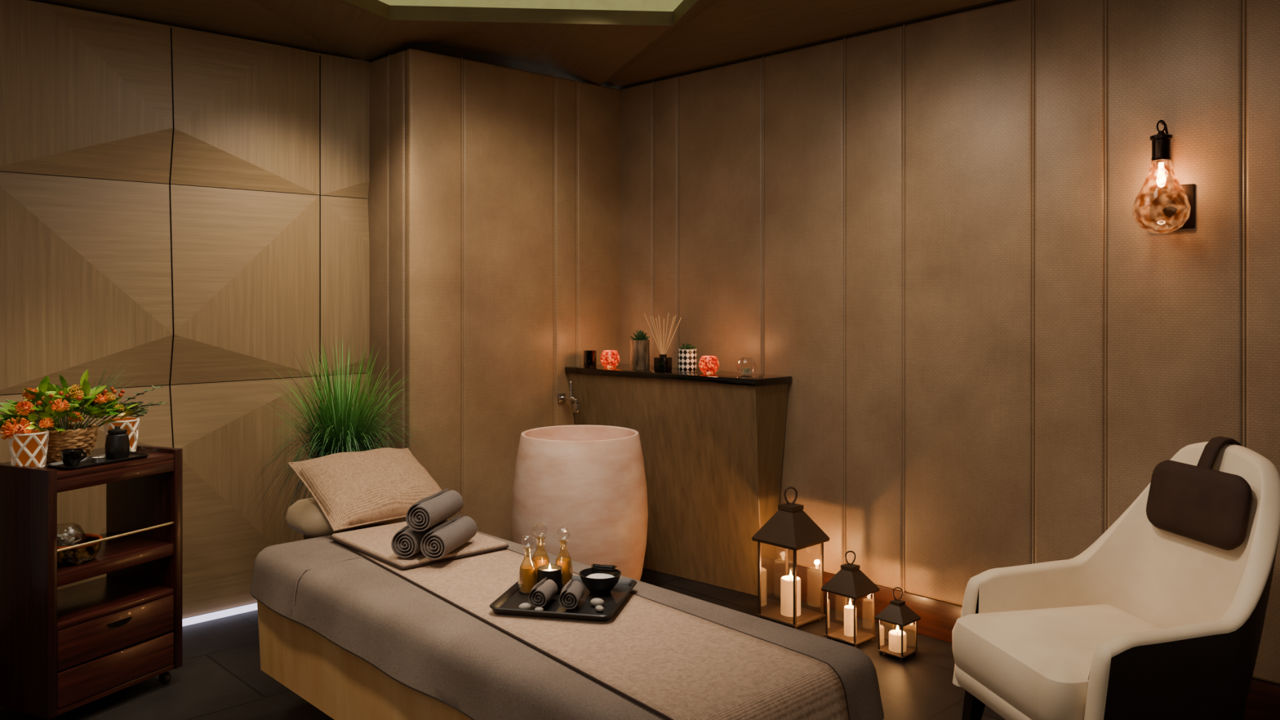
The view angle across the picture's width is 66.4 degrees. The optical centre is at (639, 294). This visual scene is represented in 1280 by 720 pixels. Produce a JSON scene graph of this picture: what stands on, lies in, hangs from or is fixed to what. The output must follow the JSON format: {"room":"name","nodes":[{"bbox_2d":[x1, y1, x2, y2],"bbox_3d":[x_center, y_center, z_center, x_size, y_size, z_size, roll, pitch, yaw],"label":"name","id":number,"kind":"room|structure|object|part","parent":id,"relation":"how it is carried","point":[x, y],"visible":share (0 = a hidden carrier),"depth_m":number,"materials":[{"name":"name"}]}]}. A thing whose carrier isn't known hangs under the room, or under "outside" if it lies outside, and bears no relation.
{"room":"spa massage room","nodes":[
{"label":"spa massage room","id":0,"kind":"room"},
{"bbox_2d":[0,0,369,618],"bbox_3d":[-2.523,0.130,3.985,3.111,2.680,0.048,0,0,-44],"label":"wall","id":1,"kind":"structure","parent":0,"point":[86,263],"depth_m":4.44,"materials":[{"name":"brown wood"}]},
{"bbox_2d":[0,27,367,447],"bbox_3d":[-2.512,0.135,3.995,3.071,2.670,0.054,0,0,-44],"label":"trim","id":2,"kind":"structure","parent":1,"relation":"attached to","point":[169,184],"depth_m":4.47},
{"bbox_2d":[182,602,257,626],"bbox_3d":[-1.802,1.486,4.691,1.040,0.024,0.030,0,0,-44],"label":"trim","id":3,"kind":"structure","parent":1,"relation":"attached to","point":[213,615],"depth_m":4.53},
{"bbox_2d":[182,602,256,618],"bbox_3d":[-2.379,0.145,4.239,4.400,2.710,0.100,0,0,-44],"label":"light strip","id":4,"kind":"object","parent":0,"point":[255,602],"depth_m":4.57,"materials":[{"name":"white plastic"}]},
{"bbox_2d":[367,50,405,522],"bbox_3d":[-1.281,0.060,4.972,0.050,2.540,0.384,0,0,-44],"label":"wall","id":5,"kind":"structure","parent":0,"point":[386,198],"depth_m":4.93,"materials":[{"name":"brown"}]},
{"bbox_2d":[0,568,1005,719],"bbox_3d":[-0.226,1.530,2.340,5.100,0.060,5.900,0,0,-44],"label":"floor","id":6,"kind":"structure","parent":0,"point":[220,677],"depth_m":3.80,"materials":[{"name":"wood"}]},
{"bbox_2d":[0,444,182,719],"bbox_3d":[-2.069,1.048,3.636,0.400,0.905,0.535,0,0,26],"label":"trolley","id":7,"kind":"object","parent":6,"relation":"on","point":[62,651],"visible":0.95,"depth_m":3.48,"materials":[{"name":"brown wood"}]},
{"bbox_2d":[8,429,48,467],"bbox_3d":[-2.158,0.547,3.451,0.124,0.128,0.126,0,0,-44],"label":"flower pot","id":8,"kind":"object","parent":7,"relation":"on","point":[31,449],"visible":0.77,"depth_m":3.41,"materials":[{"name":"orange ceramic"}]},
{"bbox_3d":[-2.177,1.018,3.410,0.400,0.845,0.034,0,0,26],"label":"panel","id":9,"kind":"part","parent":7,"relation":"part of","materials":[{"name":"brown wood"}]},
{"bbox_2d":[34,422,98,462],"bbox_3d":[-2.145,0.552,3.651,0.218,0.122,0.219,0,0,-44],"label":"wicker basket","id":10,"kind":"object","parent":7,"relation":"on","point":[86,439],"visible":0.61,"depth_m":3.58,"materials":[{"name":"brown wicker"}]},
{"bbox_2d":[0,358,167,439],"bbox_3d":[-2.131,0.424,3.679,0.368,0.352,0.626,0,0,26],"label":"flower bouquet","id":11,"kind":"object","parent":10,"relation":"in","point":[54,401],"visible":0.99,"depth_m":3.58,"materials":[{"name":"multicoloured plant"}]},
{"bbox_3d":[-2.179,0.468,3.417,0.097,0.077,0.097,0,0,26],"label":"pincushion flower","id":12,"kind":"part","parent":11,"relation":"part of","materials":[{"name":"orange plant"}]},
{"bbox_3d":[-2.180,0.401,3.461,0.064,0.053,0.062,0,0,26],"label":"pincushion flower","id":13,"kind":"part","parent":11,"relation":"part of","materials":[{"name":"orange plant"}]},
{"bbox_3d":[-2.202,0.357,3.533,0.055,0.045,0.055,0,0,26],"label":"pincushion flower","id":14,"kind":"part","parent":11,"relation":"part of","materials":[{"name":"orange plant"}]},
{"bbox_3d":[-2.102,0.453,3.463,0.046,0.038,0.047,0,0,26],"label":"pincushion flower","id":15,"kind":"part","parent":11,"relation":"part of","materials":[{"name":"orange plant"}]},
{"bbox_3d":[-2.079,0.396,3.508,0.058,0.049,0.060,0,0,26],"label":"pincushion flower","id":16,"kind":"part","parent":11,"relation":"part of","materials":[{"name":"orange plant"}]},
{"bbox_3d":[-2.050,0.443,3.549,0.045,0.038,0.047,0,0,26],"label":"pincushion flower","id":17,"kind":"part","parent":11,"relation":"part of","materials":[{"name":"orange plant"}]},
{"bbox_3d":[-2.110,0.349,3.655,0.038,0.031,0.037,0,0,26],"label":"pincushion flower","id":18,"kind":"part","parent":11,"relation":"part of","materials":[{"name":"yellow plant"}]},
{"bbox_3d":[-2.073,0.362,3.593,0.051,0.042,0.050,0,0,26],"label":"pincushion flower","id":19,"kind":"part","parent":11,"relation":"part of","materials":[{"name":"yellow plant"}]},
{"bbox_3d":[-2.016,0.388,3.655,0.046,0.039,0.047,0,0,26],"label":"pincushion flower","id":20,"kind":"part","parent":11,"relation":"part of","materials":[{"name":"orange plant"}]},
{"bbox_3d":[-2.021,0.389,3.724,0.042,0.035,0.043,0,0,26],"label":"pincushion flower","id":21,"kind":"part","parent":11,"relation":"part of","materials":[{"name":"yellow plant"}]},
{"bbox_3d":[-2.004,0.434,3.760,0.038,0.031,0.038,0,0,26],"label":"pincushion flower","id":22,"kind":"part","parent":11,"relation":"part of","materials":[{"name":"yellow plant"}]},
{"bbox_2d":[57,533,102,566],"bbox_3d":[-2.045,0.918,3.513,0.202,0.075,0.202,0,0,-44],"label":"bowl","id":23,"kind":"object","parent":7,"relation":"on","point":[80,555],"visible":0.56,"depth_m":3.46,"materials":[{"name":"black metal"}]},
{"bbox_2d":[57,524,86,546],"bbox_3d":[-2.054,0.883,3.497,0.128,0.120,0.128,0,0,-44],"label":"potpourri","id":24,"kind":"object","parent":23,"relation":"in","point":[67,536],"visible":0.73,"depth_m":3.49,"materials":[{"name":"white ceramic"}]},
{"bbox_2d":[45,451,149,470],"bbox_3d":[-1.974,0.605,3.568,0.150,0.013,0.330,0,0,26],"label":"tray","id":25,"kind":"object","parent":7,"relation":"on","point":[86,462],"visible":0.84,"depth_m":3.53,"materials":[{"name":"ceramic"}]},
{"bbox_2d":[60,448,87,466],"bbox_3d":[-2.014,0.579,3.476,0.083,0.056,0.072,0,0,-28],"label":"tea cup","id":26,"kind":"object","parent":25,"relation":"on","point":[71,457],"visible":1,"depth_m":3.45,"materials":[{"name":"black ceramic"}]},
{"bbox_3d":[-2.000,0.576,3.514,0.008,0.037,0.026,0,0,26],"label":"handle","id":27,"kind":"part","parent":26,"relation":"part of","materials":[{"name":"black ceramic"}]},
{"bbox_2d":[91,455,106,462],"bbox_3d":[-1.969,0.595,3.555,0.048,0.024,0.048,0,0,-44],"label":"tealight candle","id":28,"kind":"object","parent":25,"relation":"on","point":[95,459],"visible":0.97,"depth_m":3.54,"materials":[{"name":"metal"}]},
{"bbox_2d":[105,426,129,459],"bbox_3d":[-1.948,0.547,3.645,0.082,0.118,0.082,0,0,26],"label":"lidded jar","id":29,"kind":"object","parent":25,"relation":"on","point":[117,442],"visible":0.98,"depth_m":3.62,"materials":[{"name":"black ceramic"}]},
{"bbox_3d":[-1.948,0.501,3.645,0.066,0.026,0.066,0,0,26],"label":"lid","id":30,"kind":"part","parent":29,"relation":"part of","materials":[{"name":"black ceramic"}]},
{"bbox_2d":[57,650,173,715],"bbox_3d":[-2.069,1.430,3.636,0.388,0.020,0.467,0,0,26],"label":"drawer","id":31,"kind":"object","parent":7,"relation":"attached to","point":[162,668],"depth_m":3.55,"materials":[{"name":"brown wood"}]},
{"bbox_2d":[57,576,173,631],"bbox_3d":[-2.069,1.140,3.636,0.388,0.020,0.467,0,0,26],"label":"shelf","id":32,"kind":"object","parent":7,"relation":"attached to","point":[82,606],"depth_m":3.65,"materials":[{"name":"brown wood"}]},
{"bbox_2d":[57,533,173,586],"bbox_3d":[-2.069,0.978,3.636,0.388,0.044,0.467,0,0,26],"label":"shelf","id":33,"kind":"object","parent":7,"relation":"attached to","point":[136,548],"depth_m":3.63,"materials":[{"name":"brown wood"}]},
{"bbox_3d":[-1.901,0.878,3.556,0.010,0.010,0.467,0,0,26],"label":"rail","id":34,"kind":"part","parent":7,"relation":"part of","materials":[{"name":"gold metal"}]},
{"bbox_3d":[-1.899,1.357,3.555,0.018,0.121,0.461,0,0,26],"label":"drawer","id":35,"kind":"part","parent":7,"relation":"part of","materials":[{"name":"brown wood"}]},
{"bbox_3d":[-1.899,1.220,3.555,0.018,0.136,0.461,0,0,26],"label":"drawer","id":36,"kind":"part","parent":7,"relation":"part of","materials":[{"name":"brown wood"}]},
{"bbox_2d":[103,417,139,452],"bbox_3d":[-2.014,0.547,3.798,0.124,0.128,0.126,0,0,-44],"label":"flower pot","id":37,"kind":"object","parent":7,"relation":"on","point":[131,424],"visible":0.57,"depth_m":3.78,"materials":[{"name":"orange ceramic"}]},
{"bbox_3d":[-1.961,1.018,3.862,0.400,0.845,0.034,0,0,26],"label":"panel","id":38,"kind":"part","parent":7,"relation":"part of","materials":[{"name":"brown wood"}]},
{"bbox_2d":[243,328,452,542],"bbox_3d":[-1.347,0.820,4.337,0.881,1.360,0.981,0,0,-44],"label":"potted grass","id":39,"kind":"object","parent":6,"relation":"on","point":[346,433],"depth_m":4.30,"materials":[{"name":"plant"}]},
{"bbox_2d":[257,497,471,719],"bbox_3d":[-0.476,1.127,2.882,0.670,0.745,2.270,0,0,-44],"label":"massage table","id":40,"kind":"object","parent":6,"relation":"on","point":[340,684],"visible":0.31,"depth_m":2.92,"materials":[{"name":"wood"}]},
{"bbox_2d":[249,530,884,719],"bbox_3d":[-0.358,0.903,2.758,0.763,0.158,2.036,0,0,-44],"label":"sheet","id":41,"kind":"object","parent":40,"relation":"on","point":[436,649],"visible":0.54,"depth_m":2.45,"materials":[{"name":"beige fabric"}]},
{"bbox_2d":[288,447,441,531],"bbox_3d":[-0.977,0.695,3.588,0.489,0.224,0.362,0,0,-44],"label":"pillow","id":42,"kind":"object","parent":41,"relation":"on","point":[354,489],"visible":0.89,"depth_m":3.48,"materials":[{"name":"fabric"}]},
{"bbox_2d":[342,544,850,719],"bbox_3d":[-0.285,0.935,2.639,0.472,0.230,1.808,0,0,-41],"label":"blanket","id":43,"kind":"object","parent":41,"relation":"on","point":[676,664],"visible":0.75,"depth_m":2.23,"materials":[{"name":"beige fabric"}]},
{"bbox_2d":[329,521,509,568],"bbox_3d":[-0.731,0.809,3.219,0.388,0.019,0.504,0,0,-42],"label":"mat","id":44,"kind":"object","parent":43,"relation":"on","point":[375,542],"visible":0.7,"depth_m":3.13,"materials":[{"name":"beige fabric"}]},
{"bbox_2d":[391,520,447,557],"bbox_3d":[-0.686,0.752,3.070,0.088,0.089,0.250,0,0,12],"label":"rolled towel","id":45,"kind":"object","parent":44,"relation":"on","point":[406,543],"visible":0.58,"depth_m":2.96,"materials":[{"name":"grey fabric"}]},
{"bbox_2d":[420,513,477,559],"bbox_3d":[-0.593,0.752,3.050,0.088,0.089,0.250,0,0,12],"label":"rolled towel","id":46,"kind":"object","parent":44,"relation":"on","point":[445,538],"visible":1,"depth_m":2.97,"materials":[{"name":"fabric"}]},
{"bbox_2d":[405,488,463,531],"bbox_3d":[-0.640,0.670,3.060,0.088,0.089,0.250,0,0,12],"label":"rolled towel","id":47,"kind":"object","parent":46,"relation":"on","point":[428,512],"visible":1,"depth_m":2.98,"materials":[{"name":"fabric"}]},
{"bbox_2d":[489,575,636,621],"bbox_3d":[-0.198,0.810,2.623,0.330,0.022,0.324,0,0,12],"label":"serving tray","id":48,"kind":"object","parent":43,"relation":"on","point":[508,602],"visible":0.66,"depth_m":2.56,"materials":[{"name":"black wood"}]},
{"bbox_2d":[518,602,531,609],"bbox_3d":[-0.297,0.805,2.523,0.033,0.019,0.026,0,0,-20],"label":"pebble","id":49,"kind":"object","parent":48,"relation":"on","point":[525,606],"visible":0.84,"depth_m":2.52,"materials":[{"name":"white stone"}]},
{"bbox_2d":[518,533,537,594],"bbox_3d":[-0.308,0.735,2.683,0.054,0.157,0.054,0,0,1],"label":"oil bottle","id":50,"kind":"object","parent":48,"relation":"on","point":[527,579],"visible":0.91,"depth_m":2.67,"materials":[{"name":"orange glass"}]},
{"bbox_2d":[534,607,543,610],"bbox_3d":[-0.259,0.807,2.508,0.023,0.013,0.018,0,0,2],"label":"pebble","id":51,"kind":"object","parent":48,"relation":"on","point":[535,608],"visible":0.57,"depth_m":2.50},
{"bbox_2d":[530,522,549,575],"bbox_3d":[-0.280,0.725,2.741,0.060,0.177,0.060,0,0,42],"label":"oil bottle","id":52,"kind":"object","parent":48,"relation":"on","point":[538,561],"visible":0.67,"depth_m":2.73,"materials":[{"name":"orange glass"}]},
{"bbox_3d":[-0.280,0.746,2.741,0.060,0.135,0.060,0,0,42],"label":"bottle glass","id":53,"kind":"part","parent":52,"relation":"part of","materials":[{"name":"clear glass"}]},
{"bbox_2d":[528,577,557,607],"bbox_3d":[-0.255,0.782,2.571,0.055,0.057,0.100,0,0,12],"label":"hand towel","id":54,"kind":"object","parent":48,"relation":"on","point":[540,594],"visible":1,"depth_m":2.54,"materials":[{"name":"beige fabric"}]},
{"bbox_2d":[537,563,562,594],"bbox_3d":[-0.247,0.775,2.679,0.068,0.077,0.068,0,0,-44],"label":"candle cup","id":55,"kind":"object","parent":48,"relation":"on","point":[553,572],"visible":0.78,"depth_m":2.66,"materials":[{"name":"black ceramic"}]},
{"bbox_2d":[555,528,573,586],"bbox_3d":[-0.215,0.734,2.754,0.055,0.160,0.055,0,0,9],"label":"oil bottle","id":56,"kind":"object","parent":48,"relation":"on","point":[565,562],"visible":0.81,"depth_m":2.74,"materials":[{"name":"orange glass"}]},
{"bbox_2d":[559,578,584,608],"bbox_3d":[-0.178,0.782,2.559,0.055,0.057,0.100,0,0,7],"label":"hand towel","id":57,"kind":"object","parent":48,"relation":"on","point":[571,593],"visible":1,"depth_m":2.52,"materials":[{"name":"beige fabric"}]},
{"bbox_2d":[590,598,604,606],"bbox_3d":[-0.112,0.804,2.558,0.036,0.021,0.028,0,0,8],"label":"pebble","id":58,"kind":"object","parent":48,"relation":"on","point":[594,602],"visible":0.84,"depth_m":2.55,"materials":[{"name":"white stone"}]},
{"bbox_2d":[595,604,604,611],"bbox_3d":[-0.104,0.807,2.515,0.020,0.015,0.026,0,0,-36],"label":"pebble","id":59,"kind":"object","parent":48,"relation":"on","point":[599,608],"visible":1,"depth_m":2.51,"materials":[{"name":"white stone"}]},
{"bbox_2d":[578,567,621,595],"bbox_3d":[-0.109,0.788,2.680,0.116,0.052,0.116,0,0,-44],"label":"salt bowl","id":60,"kind":"object","parent":48,"relation":"on","point":[595,586],"visible":0.94,"depth_m":2.65,"materials":[{"name":"black ceramic"}]},
{"bbox_2d":[586,573,614,578],"bbox_3d":[-0.109,0.785,2.680,0.094,0.034,0.094,0,0,-44],"label":"salt","id":61,"kind":"object","parent":60,"relation":"in","point":[597,575],"visible":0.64,"depth_m":2.68,"materials":[{"name":"white"}]},
{"bbox_2d":[591,564,617,570],"bbox_3d":[-0.099,0.757,2.721,0.070,0.019,0.035,0,0,18],"label":"scoop","id":62,"kind":"object","parent":60,"relation":"on","point":[602,566],"visible":1,"depth_m":2.71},
{"bbox_2d":[511,425,648,581],"bbox_3d":[-0.294,1.087,4.800,0.668,0.825,0.668,0,0,-44],"label":"pedestal sink","id":63,"kind":"object","parent":6,"relation":"on","point":[588,482],"visible":0.8,"depth_m":4.53,"materials":[{"name":"beige stone"}]},
{"bbox_2d":[564,363,791,597],"bbox_3d":[0.165,0.950,5.128,0.416,1.100,1.256,0,0,-44],"label":"console","id":64,"kind":"object","parent":6,"relation":"on","point":[712,445],"visible":0.91,"depth_m":4.96,"materials":[{"name":"brown wood"}]},
{"bbox_2d":[583,350,596,367],"bbox_3d":[-0.278,0.355,5.433,0.074,0.090,0.074,0,0,-44],"label":"glass","id":65,"kind":"object","parent":64,"relation":"on","point":[589,356],"visible":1,"depth_m":5.40,"materials":[{"name":"black glass"}]},
{"bbox_2d":[600,350,619,368],"bbox_3d":[-0.165,0.353,5.361,0.108,0.094,0.108,0,0,-44],"label":"candle holder","id":66,"kind":"object","parent":64,"relation":"on","point":[609,358],"visible":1,"depth_m":5.32,"materials":[{"name":"red glass"}]},
{"bbox_2d":[630,329,649,368],"bbox_3d":[-0.001,0.295,5.338,0.114,0.210,0.109,0,0,-44],"label":"potted succulent","id":67,"kind":"object","parent":64,"relation":"on","point":[639,353],"visible":1,"depth_m":5.30,"materials":[{"name":"green plant"}]},
{"bbox_2d":[644,312,681,371],"bbox_3d":[0.114,0.248,5.147,0.197,0.305,0.090,0,0,-33],"label":"reed diffuser","id":68,"kind":"object","parent":64,"relation":"on","point":[663,362],"visible":1,"depth_m":5.14,"materials":[{"name":"beige wood"}]},
{"bbox_2d":[653,354,671,371],"bbox_3d":[0.121,0.356,5.151,0.072,0.088,0.072,0,0,35],"label":"bottle","id":69,"kind":"object","parent":68,"relation":"attached to","point":[663,362],"depth_m":5.13,"materials":[{"name":"black glass"}]},
{"bbox_2d":[677,342,697,372],"bbox_3d":[0.248,0.323,5.105,0.101,0.153,0.101,0,0,-44],"label":"potted succulent","id":70,"kind":"object","parent":64,"relation":"on","point":[687,354],"visible":1,"depth_m":5.07,"materials":[{"name":"ceramic"}]},
{"bbox_2d":[698,355,719,374],"bbox_3d":[0.349,0.355,4.941,0.104,0.090,0.103,0,0,-44],"label":"candle holder","id":71,"kind":"object","parent":64,"relation":"on","point":[708,365],"visible":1,"depth_m":4.90,"materials":[{"name":"red glass"}]},
{"bbox_2d":[736,358,756,375],"bbox_3d":[0.527,0.355,4.841,0.098,0.090,0.098,0,0,-44],"label":"glass terrarium","id":72,"kind":"object","parent":64,"relation":"on","point":[746,371],"visible":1,"depth_m":4.83,"materials":[{"name":"clear glass"}]},
{"bbox_2d":[741,366,751,373],"bbox_3d":[0.527,0.373,4.842,0.059,0.035,0.058,0,0,-44],"label":"air plant","id":73,"kind":"object","parent":72,"relation":"on","point":[746,370],"depth_m":4.83,"materials":[{"name":"green plant"}]},
{"bbox_2d":[751,486,829,629],"bbox_3d":[0.696,1.192,4.515,0.254,0.616,0.254,0,0,-44],"label":"lantern","id":74,"kind":"object","parent":6,"relation":"on","point":[790,527],"visible":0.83,"depth_m":4.47,"materials":[{"name":"metal"}]},
{"bbox_3d":[0.552,1.304,4.518,0.012,0.337,0.012,0,0,-44],"label":"post","id":75,"kind":"part","parent":74,"relation":"part of","materials":[{"name":"metal"}]},
{"bbox_3d":[0.700,1.304,4.659,0.012,0.337,0.012,0,0,-44],"label":"post","id":76,"kind":"part","parent":74,"relation":"part of","materials":[{"name":"metal"}]},
{"bbox_2d":[780,569,800,617],"bbox_3d":[0.696,1.371,4.515,0.092,0.202,0.092,0,0,-44],"label":"pillar candle","id":77,"kind":"object","parent":74,"relation":"on","point":[786,581],"visible":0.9,"depth_m":4.48,"materials":[{"name":"wax"}]},
{"bbox_3d":[0.696,0.927,4.515,0.064,0.086,0.009,0,0,0],"label":"ring handle","id":78,"kind":"part","parent":74,"relation":"part of","materials":[{"name":"metal"}]},
{"bbox_3d":[0.693,1.304,4.371,0.012,0.337,0.012,0,0,-44],"label":"post","id":79,"kind":"part","parent":74,"relation":"part of","materials":[{"name":"metal"}]},
{"bbox_3d":[0.840,1.304,4.511,0.012,0.337,0.012,0,0,-44],"label":"post","id":80,"kind":"part","parent":74,"relation":"part of","materials":[{"name":"metal"}]},
{"bbox_2d":[821,550,879,647],"bbox_3d":[0.914,1.305,4.248,0.180,0.389,0.180,0,0,-44],"label":"lantern","id":81,"kind":"object","parent":6,"relation":"on","point":[850,581],"visible":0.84,"depth_m":4.22,"materials":[{"name":"metal"}]},
{"bbox_3d":[0.812,1.380,4.250,0.008,0.191,0.008,0,0,-44],"label":"post","id":82,"kind":"part","parent":81,"relation":"part of","materials":[{"name":"metal"}]},
{"bbox_3d":[0.916,1.380,4.349,0.008,0.191,0.008,0,0,-44],"label":"post","id":83,"kind":"part","parent":81,"relation":"part of","materials":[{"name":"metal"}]},
{"bbox_2d":[844,598,853,636],"bbox_3d":[0.914,1.397,4.248,0.054,0.157,0.054,0,0,-44],"label":"pillar candle","id":84,"kind":"object","parent":81,"relation":"on","point":[848,609],"visible":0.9,"depth_m":4.22,"materials":[{"name":"wax"}]},
{"bbox_3d":[0.914,1.143,4.248,0.048,0.064,0.007,0,0,0],"label":"ring handle","id":85,"kind":"part","parent":81,"relation":"part of","materials":[{"name":"metal"}]},
{"bbox_3d":[0.911,1.380,4.146,0.008,0.191,0.008,0,0,-44],"label":"post","id":86,"kind":"part","parent":81,"relation":"part of","materials":[{"name":"metal"}]},
{"bbox_3d":[1.016,1.380,4.245,0.008,0.191,0.008,0,0,-44],"label":"post","id":87,"kind":"part","parent":81,"relation":"part of","materials":[{"name":"metal"}]},
{"bbox_2d":[874,586,920,662],"bbox_3d":[1.073,1.358,4.071,0.136,0.284,0.136,0,0,-44],"label":"lantern","id":88,"kind":"object","parent":6,"relation":"on","point":[897,612],"visible":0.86,"depth_m":4.05,"materials":[{"name":"metal"}]},
{"bbox_3d":[0.996,1.414,4.073,0.006,0.128,0.006,0,0,-44],"label":"post","id":89,"kind":"part","parent":88,"relation":"part of","materials":[{"name":"metal"}]},
{"bbox_2d":[888,625,906,653],"bbox_3d":[1.073,1.423,4.071,0.072,0.109,0.072,0,0,-44],"label":"pillar candle","id":90,"kind":"object","parent":88,"relation":"on","point":[895,636],"visible":0.93,"depth_m":4.04,"materials":[{"name":"wax"}]},
{"bbox_3d":[1.073,1.245,4.071,0.043,0.057,0.005,0,0,0],"label":"ring handle","id":91,"kind":"part","parent":88,"relation":"part of","materials":[{"name":"metal"}]},
{"bbox_3d":[1.071,1.414,3.994,0.006,0.128,0.006,0,0,-44],"label":"post","id":92,"kind":"part","parent":88,"relation":"part of","materials":[{"name":"metal"}]},
{"bbox_3d":[1.150,1.414,4.069,0.006,0.128,0.006,0,0,-44],"label":"post","id":93,"kind":"part","parent":88,"relation":"part of","materials":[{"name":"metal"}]},
{"bbox_2d":[951,435,1279,719],"bbox_3d":[1.463,0.973,2.978,0.848,1.055,0.700,0,0,-12],"label":"armchair","id":94,"kind":"object","parent":6,"relation":"on","point":[1162,617],"visible":1,"depth_m":2.92,"materials":[{"name":"leather"}]},
{"bbox_3d":[1.069,1.107,3.222,0.076,0.346,0.060,0,0,-12],"label":"arm","id":95,"kind":"part","parent":94,"relation":"part of","materials":[{"name":"beige leather"}]},
{"bbox_3d":[1.079,1.370,3.153,0.084,0.260,0.068,0,0,-12],"label":"leg","id":96,"kind":"part","parent":94,"relation":"part of","materials":[{"name":"black wood"}]},
{"bbox_2d":[951,604,1160,719],"bbox_3d":[1.350,1.134,2.954,0.616,0.232,0.584,0,0,-12],"label":"seat cushion","id":97,"kind":"object","parent":94,"relation":"on","point":[1022,661],"depth_m":2.92,"materials":[{"name":"beige leather"}]},
{"bbox_3d":[1.201,1.107,2.595,0.076,0.346,0.060,0,0,-12],"label":"arm","id":98,"kind":"part","parent":94,"relation":"part of","materials":[{"name":"beige leather"}]},
{"bbox_2d":[1146,459,1252,550],"bbox_3d":[1.726,0.645,3.033,0.069,0.219,0.390,0,0,-12],"label":"cushion","id":99,"kind":"object","parent":94,"relation":"on","point":[1200,504],"depth_m":2.99,"materials":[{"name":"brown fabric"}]},
{"bbox_2d":[405,48,619,542],"bbox_3d":[-0.633,0.060,5.281,1.407,2.540,0.050,0,0,-44],"label":"wall","id":100,"kind":"structure","parent":0,"point":[513,175],"depth_m":5.14,"materials":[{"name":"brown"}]},
{"bbox_2d":[557,380,581,413],"bbox_3d":[-0.387,0.555,5.372,0.050,0.170,0.158,0,0,-44],"label":"faucet","id":101,"kind":"object","parent":100,"relation":"attached to","point":[562,397],"visible":1,"depth_m":5.36,"materials":[{"name":"silver metal"}]},
{"bbox_3d":[-0.435,0.570,5.424,0.050,0.050,0.016,0,0,-44],"label":"wall plate","id":102,"kind":"part","parent":101,"relation":"part of","materials":[{"name":"silver metal"}]},
{"bbox_3d":[-0.385,0.576,5.371,0.022,0.034,0.140,0,0,-44],"label":"spout","id":103,"kind":"part","parent":101,"relation":"part of","materials":[{"name":"silver metal"}]},
{"bbox_3d":[-0.379,0.517,5.364,0.030,0.095,0.020,0,0,-44],"label":"lever","id":104,"kind":"part","parent":101,"relation":"part of","materials":[{"name":"silver metal"}]},
{"bbox_2d":[28,0,1013,89],"bbox_3d":[-0.219,-1.275,2.311,5.070,0.130,5.850,0,0,-44],"label":"ceiling","id":105,"kind":"structure","parent":0,"point":[711,33],"depth_m":4.65,"materials":[{"name":"brown wood"}]},
{"bbox_2d":[343,0,697,26],"bbox_3d":[-0.504,-1.239,3.444,1.784,0.066,2.282,0,0,22],"label":"trim","id":106,"kind":"structure","parent":105,"relation":"attached to","point":[378,7],"depth_m":4.33,"materials":[{"name":"paint"}]},
{"bbox_2d":[378,0,683,11],"bbox_3d":[-0.504,-1.351,3.444,1.784,0.158,2.282,0,0,22],"label":"ceiling light","id":107,"kind":"object","parent":105,"relation":"attached to","point":[615,5],"depth_m":4.37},
{"bbox_2d":[619,0,1279,684],"bbox_3d":[1.697,0.060,3.865,0.050,2.540,5.250,0,0,-44],"label":"wall","id":108,"kind":"structure","parent":0,"point":[929,228],"depth_m":4.11,"materials":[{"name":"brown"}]},
{"bbox_2d":[772,559,1279,719],"bbox_3d":[1.701,1.415,3.856,0.034,0.170,5.200,0,0,-44],"label":"baseboard","id":109,"kind":"structure","parent":108,"relation":"attached to","point":[939,618],"depth_m":4.32,"materials":[{"name":"brown wood"}]},
{"bbox_2d":[1132,120,1195,233],"bbox_3d":[1.871,-0.424,3.506,0.194,0.408,0.186,0,0,-44],"label":"wall sconce","id":110,"kind":"object","parent":108,"relation":"attached to","point":[1171,203],"visible":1,"depth_m":3.48,"materials":[{"name":"glass"}]},
{"bbox_3d":[1.868,-0.430,3.504,0.032,0.090,0.032,0,0,-44],"label":"bulb","id":111,"kind":"part","parent":110,"relation":"part of","materials":[{"name":"glass"}]},
{"bbox_3d":[1.868,-0.351,3.504,0.186,0.262,0.186,0,0,-44],"label":"lamp shade","id":112,"kind":"part","parent":110,"relation":"part of","materials":[{"name":"orange glass"}]},
{"bbox_3d":[1.902,-0.482,3.536,0.096,0.285,0.010,0,0,-44],"label":"arm","id":113,"kind":"part","parent":110,"relation":"part of","materials":[{"name":"brown metal"}]},
{"bbox_3d":[1.940,-0.320,3.566,0.012,0.160,0.150,0,0,-44],"label":"wall plate","id":114,"kind":"part","parent":110,"relation":"part of","materials":[{"name":"brown metal"}]}
]}

